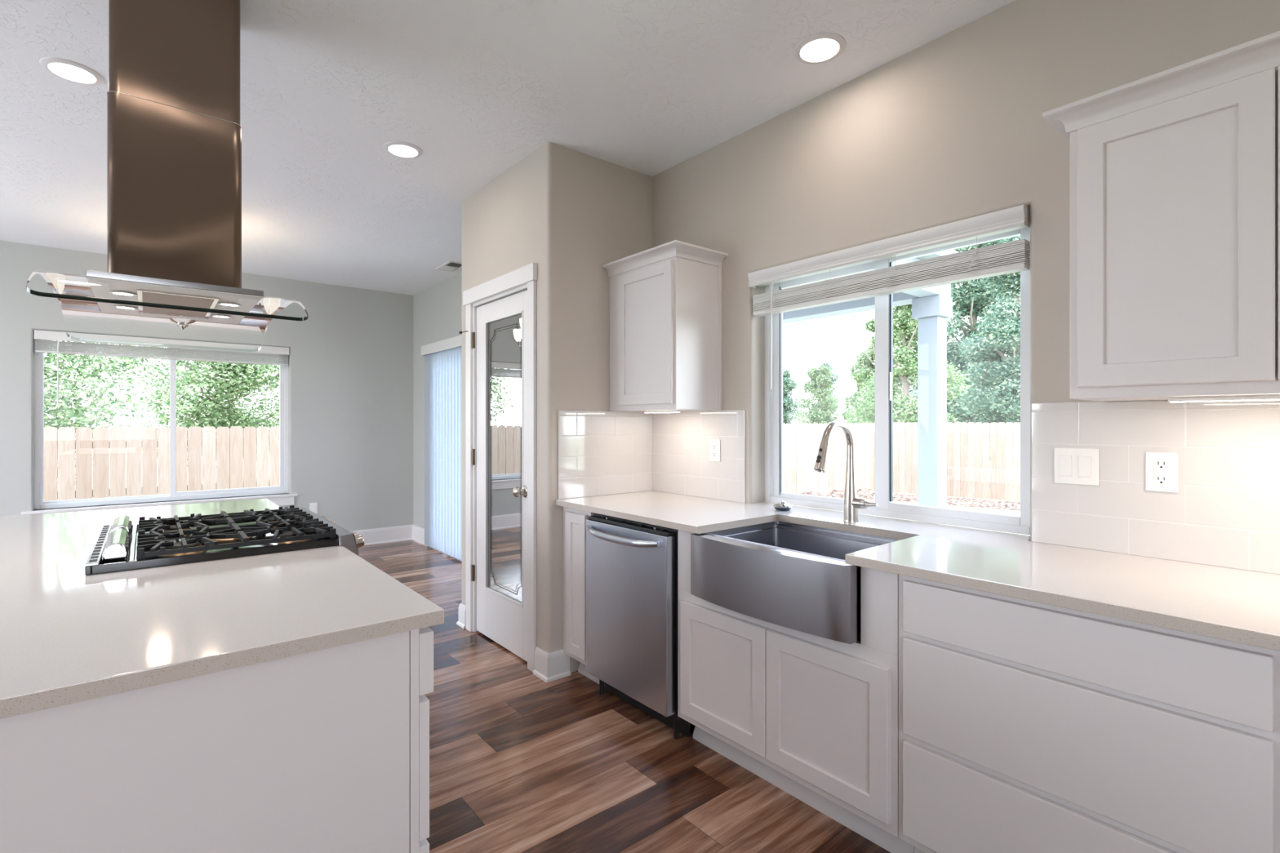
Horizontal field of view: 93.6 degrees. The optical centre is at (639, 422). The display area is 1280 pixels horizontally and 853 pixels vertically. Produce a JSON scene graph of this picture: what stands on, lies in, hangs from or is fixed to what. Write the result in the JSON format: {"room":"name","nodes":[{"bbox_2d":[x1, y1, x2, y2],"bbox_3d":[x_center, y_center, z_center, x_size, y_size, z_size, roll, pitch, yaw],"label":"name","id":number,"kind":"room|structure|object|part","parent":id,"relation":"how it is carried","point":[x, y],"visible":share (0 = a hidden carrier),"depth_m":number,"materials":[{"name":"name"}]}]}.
{"room":"kitchen","nodes":[
{"label":"kitchen","id":0,"kind":"room"},
{"bbox_2d":[0,240,413,531],"bbox_3d":[-4.749,-0.013,5.048,5.870,2.843,0.150,0,0,-39],"label":"wall","id":1,"kind":"structure","parent":0,"point":[350,363],"depth_m":6.13,"materials":[{"name":"grey paint"}]},
{"bbox_2d":[21,338,297,515],"bbox_3d":[-4.228,0.032,5.460,1.940,1.572,0.185,0,0,-39],"label":"window","id":2,"kind":"structure","parent":1,"relation":"in","point":[64,506],"depth_m":5.46,"materials":[{"name":"white plastic"}]},
{"bbox_3d":[-4.611,-0.025,5.242,0.890,1.395,0.025,0,0,-39],"label":"fixed sash","id":3,"kind":"part","parent":2,"relation":"part of","materials":[{"name":"white plastic"}]},
{"bbox_3d":[-4.205,0.763,5.433,1.940,0.110,0.115,0,0,-39],"label":"sill","id":4,"kind":"part","parent":2,"relation":"part of","materials":[{"name":"white paint"}]},
{"bbox_2d":[34,329,288,403],"bbox_3d":[-4.205,-0.457,5.432,1.798,0.590,0.087,0,0,-39],"label":"window blind","id":5,"kind":"object","parent":2,"relation":"attached to","point":[219,356],"visible":1,"depth_m":5.32,"materials":[{"name":"white"}]},
{"bbox_3d":[-4.734,-0.621,4.974,0.041,0.092,0.005,0,0,-39],"label":"ladder cord","id":6,"kind":"part","parent":5,"relation":"part of","materials":[{"name":"white fabric"}]},
{"bbox_3d":[-4.214,-0.581,5.442,1.788,0.013,0.053,0,0,-39],"label":"rail","id":7,"kind":"part","parent":5,"relation":"part of","materials":[{"name":"white"}]},
{"bbox_3d":[-4.193,-0.622,5.419,0.041,0.084,0.005,0,0,-39],"label":"ladder cord","id":8,"kind":"part","parent":5,"relation":"part of","materials":[{"name":"white fabric"}]},
{"bbox_3d":[-3.930,-0.025,5.762,0.913,1.405,0.030,0,0,-39],"label":"sliding sash","id":9,"kind":"part","parent":2,"relation":"part of","materials":[{"name":"glass"}]},
{"bbox_2d":[309,502,317,513],"bbox_3d":[-3.324,0.871,6.117,0.072,0.114,0.008,0,0,-39],"label":"power outlet","id":10,"kind":"object","parent":1,"relation":"attached to","point":[313,506],"visible":0.96,"depth_m":6.12,"materials":[{"name":"white plastic"}]},
{"bbox_2d":[350,524,426,546],"bbox_3d":[-4.607,1.226,4.757,5.720,0.165,0.480,0,0,-39],"label":"baseboard","id":11,"kind":"structure","parent":1,"relation":"attached to","point":[407,532],"depth_m":6.56,"materials":[{"name":"white paint"}]},
{"bbox_2d":[413,272,462,528],"bbox_3d":[-1.511,-0.013,5.612,0.150,2.843,3.090,0,0,-39],"label":"wall","id":12,"kind":"structure","parent":0,"point":[437,308],"depth_m":6.52,"materials":[{"name":"grey paint"}]},
{"bbox_2d":[421,334,462,560],"bbox_3d":[-1.559,0.239,5.475,0.098,2.087,2.200,0,0,-39],"label":"vertical blind","id":13,"kind":"object","parent":12,"relation":"attached to","point":[443,369],"visible":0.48,"depth_m":5.92,"materials":[{"name":"white"}]},
{"bbox_2d":[0,0,1014,295],"bbox_3d":[-1.714,-1.495,1.283,6.020,0.120,9.800,0,0,-39],"label":"ceiling","id":14,"kind":"structure","parent":0,"point":[648,87],"depth_m":2.66,"materials":[{"name":"white paint"}]},
{"bbox_2d":[39,57,103,84],"bbox_3d":[-2.315,-1.430,2.450,0.192,0.010,0.192,0,0,-39],"label":"recessed light","id":15,"kind":"object","parent":14,"relation":"in","point":[73,71],"visible":1,"depth_m":2.44,"materials":[{"name":"white paint"}]},
{"bbox_2d":[26,0,308,350],"bbox_3d":[-1.521,-0.866,1.973,0.596,1.136,0.996,0,0,-39],"label":"range hood","id":16,"kind":"object","parent":14,"relation":"attached to","point":[174,129],"visible":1,"depth_m":1.86,"materials":[{"name":"grey metal"}]},
{"bbox_2d":[113,292,132,295],"bbox_3d":[-1.534,-0.385,1.781,0.047,0.002,0.047,0,0,-39],"label":"lamp","id":17,"kind":"object","parent":16,"relation":"on","point":[115,293],"depth_m":1.78,"materials":[{"name":"white"}]},
{"bbox_3d":[-1.521,-0.387,1.973,0.398,0.001,0.666,0,0,-39],"label":"underside panel","id":18,"kind":"part","parent":16,"relation":"part of","materials":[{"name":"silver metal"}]},
{"bbox_3d":[-1.521,-0.385,1.973,0.196,0.004,0.460,0,0,-39],"label":"filter frame","id":19,"kind":"part","parent":16,"relation":"part of","materials":[{"name":"silver metal"}]},
{"bbox_3d":[-1.719,-0.371,2.257,0.100,0.042,0.100,0,0,-39],"label":"control knob","id":20,"kind":"part","parent":16,"relation":"part of","materials":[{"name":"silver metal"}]},
{"bbox_2d":[221,303,237,306],"bbox_3d":[-1.331,-0.385,1.948,0.047,0.002,0.047,0,0,-39],"label":"lamp","id":21,"kind":"object","parent":16,"relation":"on","point":[224,304],"depth_m":1.95,"materials":[{"name":"white"}]},
{"bbox_2d":[383,141,422,158],"bbox_3d":[-1.243,-1.430,3.153,0.192,0.010,0.192,0,0,-39],"label":"recessed light","id":22,"kind":"object","parent":14,"relation":"in","point":[398,148],"visible":1,"depth_m":3.15,"materials":[{"name":"white paint"}]},
{"bbox_2d":[435,260,462,271],"bbox_3d":[-1.724,-1.431,5.501,0.170,0.009,0.350,0,0,-39],"label":"ceiling vent","id":23,"kind":"object","parent":14,"relation":"in","point":[451,266],"visible":0.85,"depth_m":5.51,"materials":[{"name":"white metal"}]},
{"bbox_2d":[793,31,845,63],"bbox_3d":[0.688,-1.430,2.301,0.192,0.010,0.192,0,0,-39],"label":"recessed light","id":24,"kind":"object","parent":14,"relation":"in","point":[824,46],"visible":1,"depth_m":2.29,"materials":[{"name":"white paint"}]},
{"bbox_2d":[462,142,652,672],"bbox_3d":[-0.543,-0.038,3.701,0.697,2.793,1.091,0,0,-39],"label":"wall","id":25,"kind":"structure","parent":0,"point":[571,213],"depth_m":3.19,"materials":[{"name":"beige paint"}]},
{"bbox_2d":[458,289,527,662],"bbox_3d":[-0.866,0.287,3.537,0.105,2.018,0.829,0,0,-39],"label":"door","id":26,"kind":"structure","parent":25,"relation":"in","point":[502,323],"depth_m":3.50,"materials":[{"name":"white paint"}]},
{"bbox_3d":[-0.779,0.197,3.481,0.005,1.623,0.468,0,0,-39],"label":"glass pane","id":27,"kind":"part","parent":26,"relation":"part of","materials":[{"name":"clear glass"}]},
{"bbox_3d":[-0.654,0.373,3.251,0.070,0.066,0.066,0,0,-39],"label":"knob","id":28,"kind":"part","parent":26,"relation":"part of","materials":[{"name":"silver metal"}]},
{"bbox_2d":[462,262,537,671],"bbox_3d":[-0.791,0.235,3.520,0.136,2.145,0.900,0,0,-39],"label":"trim","id":29,"kind":"structure","parent":25,"relation":"attached to","point":[527,274],"depth_m":3.51,"materials":[{"name":"white paint"}]},
{"bbox_2d":[533,646,570,682],"bbox_3d":[-0.459,1.240,3.123,0.144,0.135,0.142,0,0,-39],"label":"baseboard","id":30,"kind":"structure","parent":25,"relation":"attached to","point":[555,665],"depth_m":3.08,"materials":[{"name":"white paint"}]},
{"bbox_2d":[557,410,652,499],"bbox_3d":[-0.173,0.164,3.293,0.642,0.459,0.010,0,0,-39],"label":"tile backsplash","id":31,"kind":"structure","parent":25,"relation":"attached to","point":[600,452],"depth_m":3.26,"materials":[{"name":"white tile"}]},
{"bbox_2d":[357,539,890,852],"bbox_3d":[-1.687,1.383,1.345,6.100,0.150,9.936,0,0,-39],"label":"floor","id":32,"kind":"structure","parent":0,"point":[520,762],"depth_m":2.25,"materials":[{"name":"brown wood"}]},
{"bbox_2d":[0,626,433,852],"bbox_3d":[-1.578,0.867,1.863,1.018,0.883,2.358,0,0,-39],"label":"kitchen island","id":33,"kind":"object","parent":32,"relation":"on","point":[326,750],"visible":0.62,"depth_m":1.06,"materials":[{"name":"white paint"}]},
{"bbox_2d":[0,498,444,719],"bbox_3d":[-1.700,0.409,1.776,1.347,0.030,2.417,0,0,-39],"label":"island countertop","id":34,"kind":"structure","parent":33,"relation":"on","point":[68,636],"depth_m":1.27,"materials":[{"name":"white stone"}]},
{"bbox_2d":[84,505,364,575],"bbox_3d":[-1.409,0.456,2.058,0.680,0.264,0.790,0,0,-39],"label":"gas cooktop","id":35,"kind":"object","parent":34,"relation":"in","point":[122,545],"visible":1,"depth_m":1.90,"materials":[{"name":"black metal"}]},
{"bbox_3d":[-1.663,0.368,1.852,0.026,0.006,0.764,0,0,-39],"label":"vent trim","id":36,"kind":"part","parent":35,"relation":"part of","materials":[{"name":"silver metal"}]},
{"bbox_2d":[102,528,129,564],"bbox_3d":[-1.508,0.353,1.732,0.052,0.059,0.290,0,0,-39],"label":"knob","id":37,"kind":"object","parent":35,"relation":"attached to","point":[116,548],"depth_m":1.63,"materials":[{"name":"grey metal"}]},
{"bbox_2d":[108,515,132,542],"bbox_3d":[-1.736,0.353,2.010,0.052,0.059,0.270,0,0,-39],"label":"knob","id":38,"kind":"object","parent":35,"relation":"attached to","point":[123,522],"depth_m":1.97,"materials":[{"name":"grey metal"}]},
{"bbox_3d":[-1.636,0.379,2.125,0.120,0.014,0.119,0,0,-39],"label":"burner","id":39,"kind":"part","parent":35,"relation":"part of","materials":[{"name":"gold metal"}]},
{"bbox_3d":[-1.379,0.379,1.812,0.134,0.014,0.133,0,0,-39],"label":"burner","id":40,"kind":"part","parent":35,"relation":"part of","materials":[{"name":"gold metal"}]},
{"bbox_3d":[-1.395,0.379,2.061,0.154,0.014,0.153,0,0,-39],"label":"burner","id":41,"kind":"part","parent":35,"relation":"part of","materials":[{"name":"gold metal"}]},
{"bbox_3d":[-1.155,0.379,1.996,0.120,0.014,0.119,0,0,-39],"label":"burner","id":42,"kind":"part","parent":35,"relation":"part of","materials":[{"name":"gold metal"}]},
{"bbox_3d":[-1.187,0.400,2.241,0.060,0.084,0.790,0,0,-39],"label":"control panel","id":43,"kind":"part","parent":35,"relation":"part of","materials":[{"name":"silver metal"}]},
{"bbox_3d":[-0.931,0.394,1.985,0.034,0.052,0.052,0,0,-39],"label":"knob","id":44,"kind":"part","parent":35,"relation":"part of","materials":[{"name":"silver metal"}]},
{"bbox_3d":[-0.588,1.040,1.428,0.022,0.300,0.426,0,0,-39],"label":"drawer","id":45,"kind":"part","parent":33,"relation":"part of","materials":[{"name":"white paint"}]},
{"bbox_3d":[-0.588,0.732,1.428,0.022,0.292,0.426,0,0,-39],"label":"drawer","id":46,"kind":"part","parent":33,"relation":"part of","materials":[{"name":"white paint"}]},
{"bbox_3d":[-0.585,0.507,1.431,0.032,0.131,0.426,0,0,-39],"label":"drawer","id":47,"kind":"part","parent":33,"relation":"part of","materials":[{"name":"white paint"}]},
{"bbox_2d":[563,506,599,684],"bbox_3d":[-0.091,0.867,3.199,0.631,0.883,0.254,0,0,-39],"label":"base cabinet","id":48,"kind":"object","parent":32,"relation":"on","point":[574,520],"visible":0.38,"depth_m":3.01,"materials":[{"name":"white paint"}]},
{"bbox_3d":[-0.316,0.805,2.992,0.020,0.710,0.175,0,0,-39],"label":"door","id":49,"kind":"part","parent":48,"relation":"part of","materials":[{"name":"white paint"}]},
{"bbox_2d":[586,513,689,739],"bbox_3d":[0.147,0.873,2.831,0.696,0.869,0.592,0,0,-39],"label":"dishwasher","id":50,"kind":"object","parent":32,"relation":"on","point":[632,566],"visible":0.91,"depth_m":2.59,"materials":[{"name":"silver metal"}]},
{"bbox_3d":[-0.098,0.502,2.629,0.060,0.043,0.513,0,0,-39],"label":"handle","id":51,"kind":"part","parent":50,"relation":"part of","materials":[{"name":"silver metal"}]},
{"bbox_3d":[-0.001,1.255,2.709,0.062,0.104,0.588,0,0,-39],"label":"kick plate","id":52,"kind":"part","parent":50,"relation":"part of","materials":[{"name":"black plastic"}]},
{"bbox_2d":[677,529,915,852],"bbox_3d":[0.674,0.867,2.267,0.631,0.883,0.923,0,0,-39],"label":"base cabinet","id":53,"kind":"object","parent":32,"relation":"on","point":[814,717],"visible":0.71,"depth_m":1.96,"materials":[{"name":"white paint"}]},
{"bbox_3d":[0.302,0.934,2.240,0.020,0.448,0.426,0,0,-39],"label":"door","id":54,"kind":"part","parent":53,"relation":"part of","materials":[{"name":"white paint"}]},
{"bbox_3d":[0.579,0.934,1.902,0.020,0.448,0.440,0,0,-39],"label":"door","id":55,"kind":"part","parent":53,"relation":"part of","materials":[{"name":"white paint"}]},
{"bbox_2d":[898,574,1279,852],"bbox_3d":[1.210,0.867,1.615,0.631,0.883,0.760,0,0,-39],"label":"base cabinet","id":56,"kind":"object","parent":32,"relation":"on","point":[1025,726],"visible":0.91,"depth_m":1.38,"materials":[{"name":"white paint"}]},
{"bbox_3d":[0.976,1.028,1.420,0.020,0.263,0.721,0,0,-39],"label":"drawer","id":57,"kind":"part","parent":56,"relation":"part of","materials":[{"name":"white paint"}]},
{"bbox_3d":[0.976,0.516,1.420,0.020,0.144,0.721,0,0,-39],"label":"drawer","id":58,"kind":"part","parent":56,"relation":"part of","materials":[{"name":"white paint"}]},
{"bbox_3d":[1.833,0.866,0.858,0.631,0.883,1.198,0,0,-39],"label":"base cabinet","id":59,"kind":"object","parent":32,"relation":"on","visible":0},
{"bbox_2d":[555,490,1279,651],"bbox_3d":[1.065,0.408,1.857,0.764,0.029,3.798,0,0,-39],"label":"countertop","id":60,"kind":"structure","parent":59,"relation":"on","point":[1238,606],"depth_m":1.65,"materials":[{"name":"white stone"}]},
{"bbox_2d":[773,501,792,511],"bbox_3d":[0.646,0.374,2.718,0.086,0.040,0.086,0,0,-39],"label":"stopper","id":61,"kind":"object","parent":60,"relation":"on","point":[782,505],"visible":1,"depth_m":2.69,"materials":[{"name":"silver metal"}]},
{"bbox_2d":[690,520,900,644],"bbox_3d":[0.608,0.542,2.213,0.570,0.236,0.688,0,0,-39],"label":"sink","id":62,"kind":"object","parent":60,"relation":"in","point":[797,577],"visible":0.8,"depth_m":2.02,"materials":[{"name":"silver metal"}]},
{"bbox_2d":[813,420,878,522],"bbox_3d":[0.793,0.191,2.304,0.262,0.405,0.148,0,0,-39],"label":"faucet","id":63,"kind":"object","parent":60,"relation":"on","point":[851,503],"visible":1,"depth_m":2.38,"materials":[{"name":"silver metal"}]},
{"bbox_3d":[0.881,0.318,2.358,0.040,0.040,0.119,0,0,-39],"label":"lever","id":64,"kind":"part","parent":63,"relation":"part of","materials":[{"name":"silver metal"}]},
{"bbox_2d":[652,0,1279,641],"bbox_3d":[1.493,-0.013,1.906,0.170,2.843,6.450,0,0,-39],"label":"wall","id":65,"kind":"structure","parent":0,"point":[953,127],"depth_m":2.24,"materials":[{"name":"beige paint"}]},
{"bbox_2d":[601,240,728,411],"bbox_3d":[0.120,-0.461,3.156,0.363,0.794,0.588,0,0,-39],"label":"upper cabinet","id":66,"kind":"object","parent":65,"relation":"attached to","point":[665,300],"visible":0.94,"depth_m":3.01,"materials":[{"name":"white paint"}]},
{"bbox_3d":[0.022,-0.439,3.052,0.020,0.690,0.424,0,0,-39],"label":"door","id":67,"kind":"part","parent":66,"relation":"part of","materials":[{"name":"white paint"}]},
{"bbox_2d":[644,409,680,413],"bbox_3d":[0.112,-0.058,3.108,0.024,0.012,0.260,0,0,-39],"label":"light","id":68,"kind":"object","parent":66,"relation":"attached to","point":[671,411],"visible":0.98,"depth_m":3.09,"materials":[{"name":"white plastic"}]},
{"bbox_3d":[0.120,-0.829,3.156,0.363,0.058,0.588,0,0,-39],"label":"crown molding","id":69,"kind":"part","parent":66,"relation":"part of","materials":[{"name":"white paint"}]},
{"bbox_2d":[652,409,745,502],"bbox_3d":[0.296,0.164,3.222,0.010,0.459,0.698,0,0,-39],"label":"tile backsplash","id":70,"kind":"structure","parent":65,"relation":"attached to","point":[682,464],"depth_m":3.20,"materials":[{"name":"white tile"}]},
{"bbox_2d":[709,439,719,462],"bbox_3d":[0.386,0.142,3.098,0.009,0.114,0.073,0,0,-39],"label":"power outlet","id":71,"kind":"object","parent":70,"relation":"attached to","point":[714,444],"visible":1,"depth_m":3.09,"materials":[{"name":"white plastic"}]},
{"bbox_2d":[711,443,716,457],"bbox_3d":[0.384,0.142,3.097,0.004,0.073,0.034,0,0,-39],"label":"receptacle","id":72,"kind":"object","parent":71,"relation":"attached to","point":[713,445],"depth_m":3.10,"materials":[{"name":"white plastic"}]},
{"bbox_2d":[782,249,958,324],"bbox_3d":[1.056,-1.442,5.851,4.140,0.380,2.700,0,0,-39],"label":"porch roof","id":73,"kind":"structure","parent":65,"relation":"attached to","point":[904,298],"depth_m":6.50,"materials":[{"name":"grey paint"}]},
{"bbox_2d":[764,226,1030,535],"bbox_3d":[1.028,-0.169,2.560,0.071,1.126,1.197,0,0,-39],"label":"window","id":74,"kind":"structure","parent":65,"relation":"in","point":[774,493],"depth_m":2.51,"materials":[{"name":"white plastic"}]},
{"bbox_3d":[0.863,-0.160,2.777,0.030,1.085,0.595,0,0,-39],"label":"fixed sash","id":75,"kind":"part","parent":74,"relation":"part of","materials":[{"name":"clear glass"}]},
{"bbox_2d":[747,204,1030,389],"bbox_3d":[0.930,-0.443,2.477,0.088,0.571,1.182,0,0,-39],"label":"window blind","id":76,"kind":"object","parent":74,"relation":"attached to","point":[1013,256],"visible":1,"depth_m":2.34,"materials":[{"name":"white"}]},
{"bbox_3d":[0.608,-0.598,2.842,0.005,0.138,0.038,0,0,-42],"label":"ladder cord","id":77,"kind":"part","parent":76,"relation":"part of","materials":[{"name":"white fabric"}]},
{"bbox_3d":[0.811,-0.597,2.595,0.005,0.141,0.038,0,0,-42],"label":"ladder cord","id":78,"kind":"part","parent":76,"relation":"part of","materials":[{"name":"white fabric"}]},
{"bbox_3d":[0.939,-0.529,2.484,0.052,0.017,1.170,0,0,-39],"label":"rail","id":79,"kind":"part","parent":76,"relation":"part of","materials":[{"name":"white"}]},
{"bbox_3d":[0.995,-0.599,2.371,0.005,0.136,0.038,0,0,-42],"label":"ladder cord","id":80,"kind":"part","parent":76,"relation":"part of","materials":[{"name":"white fabric"}]},
{"bbox_3d":[1.186,-0.597,2.139,0.005,0.141,0.038,0,0,-42],"label":"ladder cord","id":81,"kind":"part","parent":76,"relation":"part of","materials":[{"name":"white fabric"}]},
{"bbox_3d":[1.190,-0.165,2.333,0.025,1.075,0.581,0,0,-39],"label":"sliding sash","id":82,"kind":"part","parent":74,"relation":"part of","materials":[{"name":"clear glass"}]},
{"bbox_2d":[1031,400,1279,574],"bbox_3d":[1.879,0.164,1.295,0.010,0.459,1.816,0,0,-39],"label":"tile backsplash","id":83,"kind":"structure","parent":65,"relation":"attached to","point":[1224,512],"depth_m":1.73,"materials":[{"name":"white tile"}]},
{"bbox_2d":[1053,447,1098,485],"bbox_3d":[1.374,0.137,1.894,0.012,0.114,0.118,0,0,-39],"label":"light switch","id":84,"kind":"object","parent":83,"relation":"attached to","point":[1078,466],"visible":1,"depth_m":1.89,"materials":[{"name":"white plastic"}]},
{"bbox_2d":[1145,452,1178,493],"bbox_3d":[1.506,0.142,1.734,0.010,0.114,0.073,0,0,-39],"label":"power outlet","id":85,"kind":"object","parent":83,"relation":"attached to","point":[1162,468],"visible":1,"depth_m":1.73,"materials":[{"name":"white plastic"}]},
{"bbox_2d":[1153,460,1168,484],"bbox_3d":[1.504,0.142,1.733,0.004,0.068,0.034,0,0,-39],"label":"receptacle","id":86,"kind":"object","parent":85,"relation":"attached to","point":[1161,468],"depth_m":1.73,"materials":[{"name":"white plastic"}]},
{"bbox_2d":[1042,31,1279,401],"bbox_3d":[1.770,-0.462,1.148,0.363,0.792,1.627,0,0,-39],"label":"upper cabinet","id":87,"kind":"object","parent":65,"relation":"attached to","point":[1175,172],"visible":1,"depth_m":1.47,"materials":[{"name":"white paint"}]},
{"bbox_3d":[1.770,-0.829,1.148,0.363,0.058,1.627,0,0,-39],"label":"crown molding","id":88,"kind":"part","parent":87,"relation":"part of","materials":[{"name":"white paint"}]},
{"bbox_2d":[1168,395,1279,402],"bbox_3d":[1.654,-0.058,1.184,0.024,0.012,0.930,0,0,-39],"label":"light","id":89,"kind":"object","parent":87,"relation":"attached to","point":[1261,397],"visible":1,"depth_m":1.45,"materials":[{"name":"white plastic"}]},
{"bbox_2d":[1170,400,1279,402],"bbox_3d":[1.654,-0.053,1.184,0.018,0.001,0.920,0,0,-39],"label":"diffuser","id":90,"kind":"object","parent":89,"relation":"attached to","point":[1171,401],"depth_m":1.48,"materials":[{"name":"white plastic"}]},
{"bbox_3d":[1.545,-0.446,1.199,0.020,0.699,0.372,0,0,-39],"label":"door","id":91,"kind":"part","parent":87,"relation":"part of","materials":[{"name":"white paint"}]},
{"bbox_3d":[-0.799,-0.038,4.132,0.628,2.793,0.100,0,0,-39],"label":"wall","id":92,"kind":"structure","parent":0,"visible":0},
{"bbox_2d":[456,603,465,628],"bbox_3d":[-0.863,1.240,4.103,0.764,0.135,0.116,0,0,-39],"label":"baseboard","id":93,"kind":"structure","parent":92,"relation":"attached to","point":[461,610],"depth_m":3.86,"materials":[{"name":"white paint"}]},
{"label":"outside","id":94,"kind":"structure","parent":0,"visible":0},
{"bbox_2d":[57,431,1026,535],"bbox_3d":[-4.700,1.908,60.851,250.000,0.500,220.000,0,0,-39],"label":"lawn","id":95,"kind":"structure","parent":94,"point":[1007,512],"depth_m":11.69,"materials":[{"name":"green plant"}]},
{"bbox_2d":[44,339,214,487],"bbox_3d":[-8.816,-1.458,8.695,3.947,6.246,3.590,0,0,3],"label":"leafy tree","id":96,"kind":"object","parent":95,"relation":"on","point":[57,415],"visible":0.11,"depth_m":8.85,"materials":[{"name":"green plant"}]},
{"bbox_2d":[44,426,279,501],"bbox_3d":[-5.689,0.850,7.396,14.601,1.616,0.058,0,0,-39],"label":"fence","id":97,"kind":"object","parent":95,"relation":"on","point":[254,452],"visible":0.12,"depth_m":7.22,"materials":[{"name":"brown wood"}]},
{"bbox_3d":[-5.696,0.810,7.404,14.600,1.195,0.036,0,0,-39],"label":"rail","id":98,"kind":"part","parent":97,"relation":"part of","materials":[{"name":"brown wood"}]},
{"bbox_2d":[97,344,279,482],"bbox_3d":[-10.583,-1.092,15.250,4.607,5.514,4.504,0,0,27],"label":"leafy tree","id":99,"kind":"object","parent":95,"relation":"on","point":[251,375],"visible":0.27,"depth_m":14.56,"materials":[{"name":"green plant"}]},
{"bbox_2d":[782,366,808,424],"bbox_3d":[13.116,-1.777,55.769,4.729,6.914,4.273,0,0,35],"label":"leafy tree","id":100,"kind":"object","parent":95,"relation":"on","point":[788,384],"visible":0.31,"depth_m":55.10,"materials":[{"name":"green plant"}]},
{"bbox_2d":[792,365,839,424],"bbox_3d":[15.311,-1.405,50.856,4.077,6.804,4.459,0,0,-10],"label":"leafy tree","id":101,"kind":"object","parent":95,"relation":"on","point":[820,380],"visible":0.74,"depth_m":50.39,"materials":[{"name":"green plant"}]},
{"bbox_2d":[805,362,850,422],"bbox_3d":[21.753,-2.491,70.211,5.354,9.286,5.413,0,0,-23],"label":"leafy tree","id":102,"kind":"object","parent":95,"relation":"on","point":[833,380],"visible":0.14,"depth_m":69.06,"materials":[{"name":"green plant"}]},
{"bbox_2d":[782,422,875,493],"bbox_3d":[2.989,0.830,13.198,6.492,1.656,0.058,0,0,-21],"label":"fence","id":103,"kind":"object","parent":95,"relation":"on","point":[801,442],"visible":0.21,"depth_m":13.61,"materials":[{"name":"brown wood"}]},
{"bbox_2d":[841,349,874,423],"bbox_3d":[16.834,-1.858,45.476,4.265,7.374,3.817,0,0,-39],"label":"leafy tree","id":104,"kind":"object","parent":95,"relation":"on","point":[851,399],"visible":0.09,"depth_m":45.48,"materials":[{"name":"green plant"}]},
{"bbox_2d":[844,315,915,424],"bbox_3d":[13.518,-2.140,32.946,3.509,7.610,3.994,0,0,-24],"label":"leafy tree","id":105,"kind":"object","parent":95,"relation":"on","point":[866,358],"visible":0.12,"depth_m":32.92,"materials":[{"name":"green plant"}]},
{"bbox_2d":[775,488,1020,510],"bbox_3d":[7.743,1.551,11.414,10.590,0.202,2.952,0,0,26],"label":"bark mulch","id":106,"kind":"object","parent":95,"relation":"on","point":[867,494],"visible":0.34,"depth_m":12.56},
{"bbox_2d":[845,303,971,424],"bbox_3d":[10.619,-2.200,24.055,4.394,7.731,3.632,0,0,0],"label":"leafy tree","id":107,"kind":"object","parent":95,"relation":"on","point":[905,364],"visible":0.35,"depth_m":23.67,"materials":[{"name":"green plant"}]},
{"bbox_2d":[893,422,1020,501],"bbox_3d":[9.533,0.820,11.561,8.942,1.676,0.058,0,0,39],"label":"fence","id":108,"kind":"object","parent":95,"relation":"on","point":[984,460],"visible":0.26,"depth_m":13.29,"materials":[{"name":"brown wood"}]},
{"bbox_2d":[898,238,1016,423],"bbox_3d":[22.122,-5.740,39.983,10.078,14.931,9.300,0,0,-3],"label":"leafy tree","id":109,"kind":"object","parent":95,"relation":"on","point":[970,298],"visible":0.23,"depth_m":38.83,"materials":[{"name":"green plant"}]},
{"bbox_2d":[955,235,1020,423],"bbox_3d":[16.909,-3.457,26.957,4.992,10.244,5.410,0,0,44],"label":"leafy tree","id":110,"kind":"object","parent":95,"relation":"on","point":[1002,335],"visible":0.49,"depth_m":26.70,"materials":[{"name":"green plant"}]},
{"bbox_3d":[0.340,1.523,6.556,3.950,0.270,4.900,0,0,-39],"label":"patio slab","id":111,"kind":"object","parent":95,"relation":"on","visible":0},
{"bbox_2d":[911,294,952,524],"bbox_3d":[2.936,0.068,6.036,0.280,2.640,0.280,0,0,-39],"label":"porch post","id":112,"kind":"object","parent":111,"relation":"on","point":[931,313],"visible":0.78,"depth_m":5.96,"materials":[{"name":"grey"}]}
]}

